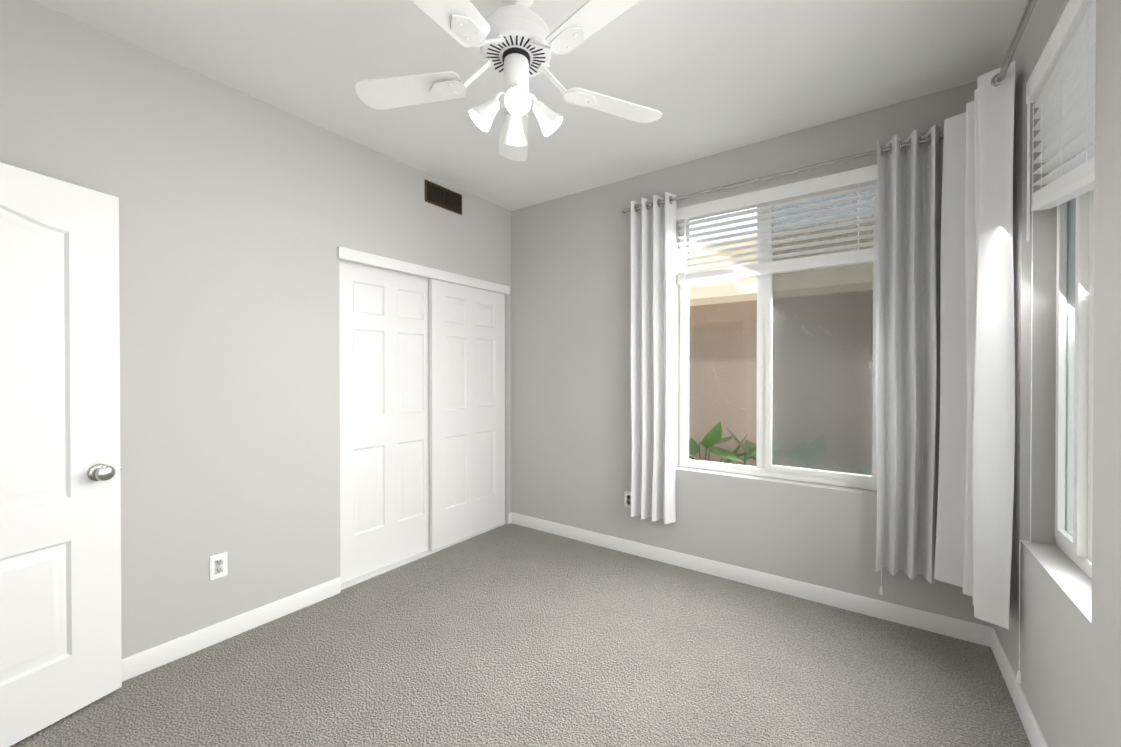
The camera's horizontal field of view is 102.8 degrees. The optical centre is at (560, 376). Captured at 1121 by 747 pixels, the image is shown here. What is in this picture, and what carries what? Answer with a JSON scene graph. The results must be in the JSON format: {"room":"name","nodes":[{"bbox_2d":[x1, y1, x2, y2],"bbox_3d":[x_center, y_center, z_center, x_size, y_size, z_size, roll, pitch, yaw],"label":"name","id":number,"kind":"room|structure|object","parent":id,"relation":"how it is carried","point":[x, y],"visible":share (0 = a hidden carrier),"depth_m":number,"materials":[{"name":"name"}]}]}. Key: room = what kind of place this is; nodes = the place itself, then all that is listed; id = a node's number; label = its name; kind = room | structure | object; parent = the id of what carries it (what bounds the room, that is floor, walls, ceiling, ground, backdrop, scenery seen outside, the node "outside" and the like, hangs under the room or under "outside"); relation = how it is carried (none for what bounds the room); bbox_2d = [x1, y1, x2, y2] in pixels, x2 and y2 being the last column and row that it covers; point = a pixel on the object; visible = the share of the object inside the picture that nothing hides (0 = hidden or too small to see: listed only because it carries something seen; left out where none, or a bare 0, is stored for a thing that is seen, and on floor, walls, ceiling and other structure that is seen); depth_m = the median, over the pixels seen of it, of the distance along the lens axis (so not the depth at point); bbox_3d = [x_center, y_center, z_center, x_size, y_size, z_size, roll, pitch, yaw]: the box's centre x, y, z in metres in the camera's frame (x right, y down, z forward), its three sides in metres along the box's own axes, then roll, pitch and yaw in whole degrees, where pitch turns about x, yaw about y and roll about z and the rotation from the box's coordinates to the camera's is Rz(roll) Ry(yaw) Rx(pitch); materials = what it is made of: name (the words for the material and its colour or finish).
{"room":"empty bedroom","nodes":[
{"label":"empty bedroom","id":0,"kind":"room"},
{"bbox_2d":[0,0,510,658],"bbox_3d":[-1.522,-0.069,2.517,0.200,2.700,3.490,0,0,35],"label":"wall","id":1,"kind":"structure","parent":0,"point":[242,216],"depth_m":2.14,"materials":[{"name":"grey paint"}]},
{"bbox_2d":[0,162,121,746],"bbox_3d":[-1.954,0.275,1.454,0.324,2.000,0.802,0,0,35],"label":"entry door","id":2,"kind":"structure","parent":1,"relation":"in","point":[60,573],"depth_m":1.65,"materials":[{"name":"white wood"}]},
{"bbox_2d":[210,552,226,580],"bbox_3d":[-1.651,0.918,2.161,0.008,0.115,0.070,0,0,35],"label":"outlet","id":3,"kind":"object","parent":1,"relation":"attached to","point":[218,565],"visible":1,"depth_m":2.16,"materials":[{"name":"white plastic"}]},
{"bbox_2d":[122,577,340,681],"bbox_3d":[-1.818,1.239,1.926,0.013,0.090,1.770,0,0,35],"label":"baseboard","id":4,"kind":"structure","parent":1,"relation":"attached to","point":[139,663],"depth_m":2.17,"materials":[{"name":"white wood"}]},
{"bbox_2d":[339,259,429,583],"bbox_3d":[-1.148,0.273,3.013,0.032,1.985,0.770,0,0,35],"label":"closet door","id":5,"kind":"structure","parent":1,"relation":"in","point":[384,417],"depth_m":2.96,"materials":[{"name":"white wood"}]},
{"bbox_2d":[337,246,509,589],"bbox_3d":[-0.921,0.255,3.273,0.134,2.042,1.489,0,0,35],"label":"trim","id":6,"kind":"structure","parent":1,"relation":"attached to","point":[358,257],"depth_m":3.04,"materials":[{"name":"white wood"}]},
{"bbox_2d":[425,179,461,214],"bbox_3d":[-0.851,-1.304,3.272,0.008,0.150,0.340,0,0,35],"label":"air vent","id":7,"kind":"object","parent":1,"relation":"in","point":[442,197],"visible":1,"depth_m":3.26,"materials":[{"name":"brown metal"}]},
{"bbox_2d":[429,279,504,550],"bbox_3d":[-0.716,0.270,3.549,0.032,1.985,0.770,0,0,35],"label":"closet door","id":8,"kind":"structure","parent":1,"relation":"in","point":[466,411],"depth_m":3.49,"materials":[{"name":"white wood"}]},
{"bbox_2d":[508,512,510,523],"bbox_3d":[-0.436,1.227,3.867,0.013,0.090,0.045,0,0,35],"label":"baseboard","id":9,"kind":"structure","parent":1,"relation":"attached to","point":[509,518],"depth_m":3.85,"materials":[{"name":"white wood"}]},
{"bbox_2d":[10,523,1031,746],"bbox_3d":[-0.140,1.316,1.665,3.450,0.060,3.690,0,0,35],"label":"floor","id":10,"kind":"structure","parent":0,"point":[510,635],"depth_m":1.94,"materials":[{"name":"carpet"}]},
{"bbox_2d":[33,0,1026,210],"bbox_3d":[-0.140,-1.464,1.648,3.450,0.100,3.690,0,0,35],"label":"ceiling","id":11,"kind":"structure","parent":0,"point":[705,78],"depth_m":2.04,"materials":[{"name":"white paint"}]},
{"bbox_2d":[355,0,661,160],"bbox_3d":[-0.163,-1.149,1.583,1.204,0.528,1.190,0,0,35],"label":"ceiling fan","id":12,"kind":"object","parent":11,"relation":"hanging from","point":[517,42],"visible":1,"depth_m":1.59,"materials":[{"name":"white plastic"}]},
{"bbox_2d":[511,81,993,627],"bbox_3d":[0.872,-0.073,3.078,3.450,2.700,0.200,0,0,35],"label":"wall","id":13,"kind":"structure","parent":0,"point":[571,449],"depth_m":3.22,"materials":[{"name":"grey paint"}]},
{"bbox_2d":[625,491,630,507],"bbox_3d":[0.494,0.891,3.225,0.070,0.115,0.008,0,0,35],"label":"outlet","id":14,"kind":"object","parent":13,"relation":"attached to","point":[627,499],"visible":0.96,"depth_m":3.23,"materials":[{"name":"white plastic"}]},
{"bbox_2d":[511,512,992,646],"bbox_3d":[0.810,1.233,3.000,3.050,0.090,0.013,0,0,35],"label":"baseboard","id":15,"kind":"structure","parent":13,"relation":"attached to","point":[948,626],"depth_m":2.63,"materials":[{"name":"white wood"}]},
{"bbox_2d":[676,164,882,594],"bbox_3d":[1.294,0.012,2.749,1.176,2.283,0.178,0,0,35],"label":"window","id":16,"kind":"structure","parent":13,"relation":"in","point":[813,269],"depth_m":2.68,"materials":[{"name":"white plastic"}]},
{"bbox_2d":[622,125,943,583],"bbox_3d":[1.174,-0.105,2.661,1.801,2.210,0.116,0,0,35],"label":"curtains","id":17,"kind":"object","parent":13,"relation":"attached to","point":[909,206],"visible":0.96,"depth_m":2.29,"materials":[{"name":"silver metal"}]},
{"bbox_2d":[994,0,1120,746],"bbox_3d":[1.126,-0.058,0.633,0.200,2.700,3.490,0,0,35],"label":"wall","id":18,"kind":"structure","parent":0,"point":[1070,641],"depth_m":1.38,"materials":[{"name":"grey paint"}]},
{"bbox_2d":[934,0,1036,629],"bbox_3d":[1.410,-0.115,1.409,0.225,2.175,1.841,0,0,35],"label":"curtain","id":19,"kind":"object","parent":18,"relation":"attached to","point":[973,548],"visible":1,"depth_m":1.79,"materials":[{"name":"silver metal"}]},
{"bbox_2d":[991,628,1047,746],"bbox_3d":[1.097,1.246,0.784,0.013,0.090,3.290,0,0,35],"label":"baseboard","id":20,"kind":"structure","parent":18,"relation":"attached to","point":[1029,723],"depth_m":1.71,"materials":[{"name":"white wood"}]},
{"bbox_2d":[1055,141,1094,578],"bbox_3d":[1.682,-0.242,1.371,0.082,1.756,0.716,0,0,35],"label":"window","id":21,"kind":"structure","parent":18,"relation":"in","point":[1074,374],"depth_m":1.49,"materials":[{"name":"white plastic"}]},
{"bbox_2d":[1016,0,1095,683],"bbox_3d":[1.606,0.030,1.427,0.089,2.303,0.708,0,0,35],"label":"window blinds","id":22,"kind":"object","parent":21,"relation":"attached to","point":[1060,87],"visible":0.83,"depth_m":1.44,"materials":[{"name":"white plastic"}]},
{"label":"outside","id":23,"kind":"structure","parent":0,"visible":0},
{"bbox_3d":[1.265,1.439,2.820,16.000,0.080,18.000,0,0,35],"label":"ground","id":24,"kind":"structure","parent":23,"visible":0},
{"bbox_2d":[689,422,756,464],"bbox_3d":[1.713,0.888,3.593,2.068,1.092,1.275,0,0,35],"label":"plants","id":25,"kind":"object","parent":24,"relation":"on","point":[712,439],"depth_m":3.64,"materials":[{"name":"green plant"}]},
{"bbox_2d":[689,300,756,466],"bbox_3d":[2.273,0.095,4.230,10.000,2.590,0.200,0,0,35],"label":"wall","id":26,"kind":"structure","parent":24,"relation":"on","point":[731,402],"depth_m":4.54,"materials":[{"name":"paint"}]},
{"bbox_2d":[689,235,756,305],"bbox_3d":[2.128,-0.984,4.019,10.000,0.490,0.700,0,0,35],"label":"fascia","id":27,"kind":"object","parent":26,"relation":"attached to","point":[716,294],"depth_m":4.15,"materials":[{"name":"beige paint"}]}
]}

